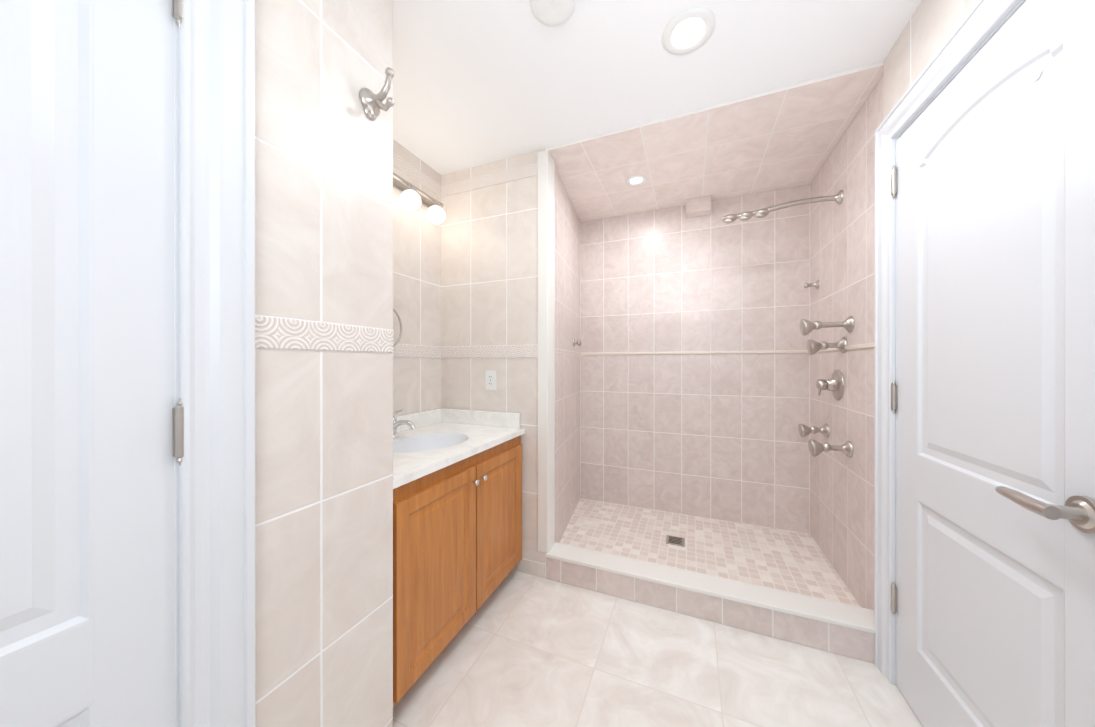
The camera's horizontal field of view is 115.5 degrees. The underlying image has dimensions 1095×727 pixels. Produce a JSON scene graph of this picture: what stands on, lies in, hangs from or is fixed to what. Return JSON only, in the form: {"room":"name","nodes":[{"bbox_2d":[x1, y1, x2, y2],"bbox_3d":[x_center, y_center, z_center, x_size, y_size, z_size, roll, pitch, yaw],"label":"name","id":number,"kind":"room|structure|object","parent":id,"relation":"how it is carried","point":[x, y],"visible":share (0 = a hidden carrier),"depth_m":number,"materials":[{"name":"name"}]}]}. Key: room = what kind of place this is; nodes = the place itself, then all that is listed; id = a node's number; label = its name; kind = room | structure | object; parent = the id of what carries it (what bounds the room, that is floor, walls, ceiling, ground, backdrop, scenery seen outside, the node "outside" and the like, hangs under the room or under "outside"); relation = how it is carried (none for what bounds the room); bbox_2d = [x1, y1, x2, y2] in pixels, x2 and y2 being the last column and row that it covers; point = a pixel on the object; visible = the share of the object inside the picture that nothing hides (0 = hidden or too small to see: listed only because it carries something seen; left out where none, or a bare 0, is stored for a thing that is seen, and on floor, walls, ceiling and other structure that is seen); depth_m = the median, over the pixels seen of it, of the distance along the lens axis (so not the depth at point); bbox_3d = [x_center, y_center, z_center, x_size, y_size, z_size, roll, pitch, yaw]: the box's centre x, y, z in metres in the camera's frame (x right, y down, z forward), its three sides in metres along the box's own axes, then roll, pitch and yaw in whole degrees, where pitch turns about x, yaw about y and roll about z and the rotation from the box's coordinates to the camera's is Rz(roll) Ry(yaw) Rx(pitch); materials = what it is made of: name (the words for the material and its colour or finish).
{"room":"bathroom","nodes":[
{"label":"bathroom","id":0,"kind":"room"},
{"bbox_2d":[255,0,392,726],"bbox_3d":[-0.858,0.001,0.985,0.600,2.400,0.480,0,0,23],"label":"wall","id":1,"kind":"structure","parent":0,"point":[323,430],"depth_m":0.89,"materials":[{"name":"tile"}]},
{"bbox_2d":[255,315,393,352],"bbox_3d":[-0.561,-0.069,0.912,0.006,0.070,0.385,0,0,23],"label":"trim","id":2,"kind":"structure","parent":1,"relation":"attached to","point":[277,333],"depth_m":0.87,"materials":[{"name":"tile"}]},
{"bbox_2d":[359,67,394,120],"bbox_3d":[-0.478,-0.776,0.994,0.093,0.124,0.068,0,0,23],"label":"robe hook","id":3,"kind":"object","parent":1,"relation":"attached to","point":[372,103],"visible":1,"depth_m":0.99,"materials":[{"name":"silver metal"}]},
{"bbox_2d":[393,139,440,415],"bbox_3d":[-0.926,0.000,1.736,0.100,2.400,1.054,0,0,23],"label":"wall","id":4,"kind":"structure","parent":0,"point":[416,282],"depth_m":2.00,"materials":[{"name":"tile"}]},
{"bbox_2d":[393,308,401,345],"bbox_3d":[-0.834,-0.192,1.732,0.060,0.247,0.230,0,0,23],"label":"towel ring","id":5,"kind":"object","parent":4,"relation":"attached to","point":[400,334],"visible":0.23,"depth_m":1.81,"materials":[{"name":"silver metal"}]},
{"bbox_2d":[393,344,440,357],"bbox_3d":[-0.859,-0.070,1.759,0.006,0.070,0.947,0,0,23],"label":"trim","id":6,"kind":"structure","parent":4,"relation":"attached to","point":[401,350],"depth_m":2.00,"materials":[{"name":"tile"}]},
{"bbox_2d":[393,152,440,196],"bbox_3d":[-0.859,-1.095,1.758,0.006,0.070,0.947,0,0,23],"label":"trim","id":7,"kind":"structure","parent":4,"relation":"attached to","point":[409,169],"depth_m":1.99,"materials":[{"name":"tile"}]},
{"bbox_2d":[393,172,444,223],"bbox_3d":[-0.783,-0.914,1.767,0.127,0.172,0.780,0,0,23],"label":"sconce","id":8,"kind":"object","parent":4,"relation":"attached to","point":[413,197],"visible":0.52,"depth_m":1.89,"materials":[{"name":"white glass"}]},
{"bbox_2d":[441,148,545,578],"bbox_3d":[-0.370,0.000,2.130,0.825,2.400,0.100,0,0,23],"label":"wall","id":9,"kind":"structure","parent":0,"point":[489,265],"depth_m":2.04,"materials":[{"name":"tile"}]},
{"bbox_2d":[441,345,537,357],"bbox_3d":[-0.344,-0.070,2.062,0.723,0.070,0.006,0,0,23],"label":"trim","id":10,"kind":"structure","parent":9,"relation":"attached to","point":[493,351],"depth_m":2.06,"materials":[{"name":"tile"}]},
{"bbox_2d":[441,162,537,196],"bbox_3d":[-0.344,-1.095,2.061,0.723,0.070,0.006,0,0,23],"label":"trim","id":11,"kind":"structure","parent":9,"relation":"attached to","point":[517,173],"depth_m":2.06,"materials":[{"name":"tile"}]},
{"bbox_2d":[485,370,495,389],"bbox_3d":[-0.338,0.100,2.057,0.072,0.116,0.009,0,0,23],"label":"electrical outlet plate","id":12,"kind":"object","parent":9,"relation":"attached to","point":[490,380],"visible":1,"depth_m":2.05,"materials":[{"name":"white plastic"}]},
{"bbox_2d":[546,542,874,633],"bbox_3d":[0.695,1.065,1.697,1.472,0.020,0.140,0,0,23],"label":"sill","id":13,"kind":"structure","parent":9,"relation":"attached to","point":[841,614],"depth_m":1.62,"materials":[{"name":"white stone"}]},
{"bbox_2d":[555,167,579,542],"bbox_3d":[0.107,-0.001,2.476,0.099,2.400,0.924,0,0,16],"label":"wall","id":14,"kind":"structure","parent":0,"point":[567,361],"depth_m":2.38,"materials":[{"name":"tile"}]},
{"bbox_2d":[538,150,554,552],"bbox_3d":[-0.007,-0.065,1.977,0.062,2.238,0.111,0,0,23],"label":"trim","id":15,"kind":"structure","parent":14,"relation":"attached to","point":[546,351],"depth_m":1.93,"materials":[{"name":"white stone"}]},
{"bbox_2d":[573,339,581,346],"bbox_3d":[0.227,-0.156,2.613,0.057,0.060,0.060,0,0,23],"label":"robe hook","id":16,"kind":"object","parent":14,"relation":"attached to","point":[579,342],"visible":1,"depth_m":2.60,"materials":[{"name":"silver metal"}]},
{"bbox_2d":[393,0,921,174],"bbox_3d":[0.011,-1.249,1.121,2.500,0.100,3.680,0,0,23],"label":"ceiling","id":17,"kind":"structure","parent":0,"point":[478,82],"depth_m":1.38,"materials":[{"name":"white paint"}]},
{"bbox_2d":[530,0,575,26],"bbox_3d":[0.018,-1.183,1.139,0.150,0.031,0.150,0,0,23],"label":"detector","id":18,"kind":"object","parent":17,"relation":"attached to","point":[552,13],"visible":0.98,"depth_m":1.15,"materials":[{"name":"white plastic"}]},
{"bbox_2d":[662,6,715,54],"bbox_3d":[0.508,-1.195,1.250,0.181,0.008,0.181,0,0,23],"label":"recessed light","id":19,"kind":"object","parent":17,"relation":"in","point":[688,30],"visible":1,"depth_m":1.24,"materials":[{"name":"white glass"}]},
{"bbox_2d":[546,61,883,221],"bbox_3d":[0.815,-1.192,2.128,1.584,0.014,1.002,0,0,23],"label":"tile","id":20,"kind":"structure","parent":17,"relation":"attached to","point":[790,136],"depth_m":1.92,"materials":[{"name":"beige tile"}]},
{"bbox_2d":[626,174,646,185],"bbox_3d":[0.574,-1.181,2.230,0.130,0.008,0.130,0,0,23],"label":"recessed light","id":21,"kind":"object","parent":20,"relation":"attached to","point":[635,180],"visible":1,"depth_m":2.22,"materials":[{"name":"white glass"}]},
{"bbox_2d":[686,195,710,217],"bbox_3d":[1.094,-1.135,2.506,0.160,0.100,0.090,0,0,23],"label":"ceiling box","id":22,"kind":"object","parent":20,"relation":"attached to","point":[698,206],"visible":1,"depth_m":2.47,"materials":[{"name":"tile"}]},
{"bbox_2d":[393,570,922,726],"bbox_3d":[0.011,1.251,1.123,2.500,0.100,3.680,0,0,23],"label":"floor","id":23,"kind":"structure","parent":0,"point":[521,649],"depth_m":1.33,"materials":[{"name":"tile"}]},
{"bbox_2d":[393,408,524,706],"bbox_3d":[-0.572,0.712,1.641,0.622,0.976,0.945,0,0,23],"label":"bathroom vanity","id":24,"kind":"object","parent":23,"relation":"on","point":[457,515],"visible":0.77,"depth_m":1.43,"materials":[{"name":"brown wood"}]},
{"bbox_2d":[559,498,859,606],"bbox_3d":[0.837,1.164,2.184,1.584,0.070,0.884,0,0,23],"label":"shower floor","id":25,"kind":"structure","parent":23,"relation":"on","point":[789,561],"depth_m":2.13,"materials":[{"name":"tile"}]},
{"bbox_2d":[666,535,684,546],"bbox_3d":[0.814,1.127,2.197,0.110,0.005,0.110,0,0,23],"label":"shower drain","id":26,"kind":"object","parent":25,"relation":"on","point":[675,540],"visible":1,"depth_m":2.19,"materials":[{"name":"silver metal"}]},
{"bbox_2d":[580,185,809,533],"bbox_3d":[0.981,-0.001,2.658,1.685,2.400,0.100,0,0,23],"label":"wall","id":27,"kind":"structure","parent":0,"point":[715,436],"depth_m":2.54,"materials":[{"name":"tile"}]},
{"bbox_2d":[580,350,807,354],"bbox_3d":[1.006,-0.080,2.588,1.581,0.018,0.008,0,0,23],"label":"liner","id":28,"kind":"object","parent":27,"relation":"attached to","point":[716,352],"visible":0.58,"depth_m":2.53,"materials":[{"name":"beige tile"}]},
{"bbox_2d":[546,557,873,662],"bbox_3d":[0.696,1.137,1.699,1.474,0.124,0.120,0,0,23],"label":"shower curb","id":29,"kind":"structure","parent":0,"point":[839,640],"depth_m":1.59,"materials":[{"name":"tile"}]},
{"bbox_2d":[810,0,977,609],"bbox_3d":[1.141,0.001,0.707,0.155,2.400,3.580,0,0,23],"label":"wall","id":30,"kind":"structure","parent":0,"point":[841,482],"depth_m":1.69,"materials":[{"name":"tile"}]},
{"bbox_2d":[722,190,843,223],"bbox_3d":[1.285,-0.866,1.924,0.560,0.086,0.071,0,0,23],"label":"shower head","id":31,"kind":"object","parent":30,"relation":"attached to","point":[758,213],"visible":1,"depth_m":1.92},
{"bbox_2d":[804,280,818,288],"bbox_3d":[1.649,-0.490,2.163,0.070,0.055,0.056,0,0,23],"label":"robe hook","id":32,"kind":"object","parent":30,"relation":"attached to","point":[815,285],"visible":1,"depth_m":2.15,"materials":[{"name":"silver metal"}]},
{"bbox_2d":[798,423,829,437],"bbox_3d":[1.558,0.395,2.028,0.134,0.090,0.084,0,0,23],"label":"mount","id":33,"kind":"object","parent":30,"relation":"attached to","point":[804,430],"visible":1,"depth_m":2.01,"materials":[{"name":"silver metal"}]},
{"bbox_2d":[800,316,853,335],"bbox_3d":[1.403,-0.189,1.746,0.204,0.093,0.090,0,0,23],"label":"mount","id":34,"kind":"object","parent":30,"relation":"attached to","point":[807,327],"visible":1,"depth_m":1.74,"materials":[{"name":"silver metal"}]},
{"bbox_2d":[807,337,846,354],"bbox_3d":[1.457,-0.090,1.810,0.154,0.090,0.084,0,0,23],"label":"mount","id":35,"kind":"object","parent":30,"relation":"attached to","point":[813,346],"visible":0.98,"depth_m":1.80,"materials":[{"name":"silver metal"}]},
{"bbox_2d":[816,370,843,399],"bbox_3d":[1.516,0.115,1.873,0.094,0.164,0.164,0,0,23],"label":"shower valve","id":36,"kind":"object","parent":30,"relation":"attached to","point":[834,384],"visible":0.98,"depth_m":1.84,"materials":[{"name":"silver metal"}]},
{"bbox_2d":[808,439,852,456],"bbox_3d":[1.426,0.431,1.748,0.164,0.093,0.090,0,0,23],"label":"mount","id":37,"kind":"object","parent":30,"relation":"attached to","point":[816,448],"visible":0.98,"depth_m":1.74,"materials":[{"name":"silver metal"}]},
{"bbox_2d":[818,343,873,351],"bbox_3d":[1.542,-0.079,1.823,0.008,0.018,0.994,0,0,23],"label":"trim","id":38,"kind":"structure","parent":30,"relation":"attached to","point":[870,345],"depth_m":1.66,"materials":[{"name":"beige tile"}]},
{"bbox_2d":[874,0,1025,686],"bbox_3d":[1.185,0.136,0.924,0.128,2.130,0.936,0,0,23],"label":"door frame","id":39,"kind":"structure","parent":30,"relation":"attached to","point":[979,26],"depth_m":1.30,"materials":[{"name":"white paint"}]},
{"bbox_2d":[891,0,1094,726],"bbox_3d":[1.171,0.184,0.936,0.183,2.022,0.752,0,0,23],"label":"door","id":40,"kind":"structure","parent":30,"relation":"in","point":[993,392],"depth_m":0.85,"materials":[{"name":"white paint"}]},
{"bbox_3d":[-0.918,0.001,0.187,0.100,2.400,1.041,0,0,23],"label":"wall","id":41,"kind":"structure","parent":0,"visible":0},
{"bbox_2d":[0,0,183,726],"bbox_3d":[-0.840,0.184,0.293,0.183,2.022,0.771,0,0,23],"label":"door","id":42,"kind":"structure","parent":41,"relation":"in","point":[91,431],"depth_m":0.54,"materials":[{"name":"white paint"}]},
{"bbox_2d":[174,0,254,726],"bbox_3d":[-0.859,0.127,0.292,0.128,2.148,0.987,0,0,23],"label":"door frame","id":43,"kind":"structure","parent":41,"relation":"attached to","point":[214,230],"depth_m":0.67,"materials":[{"name":"white paint"}]}
]}

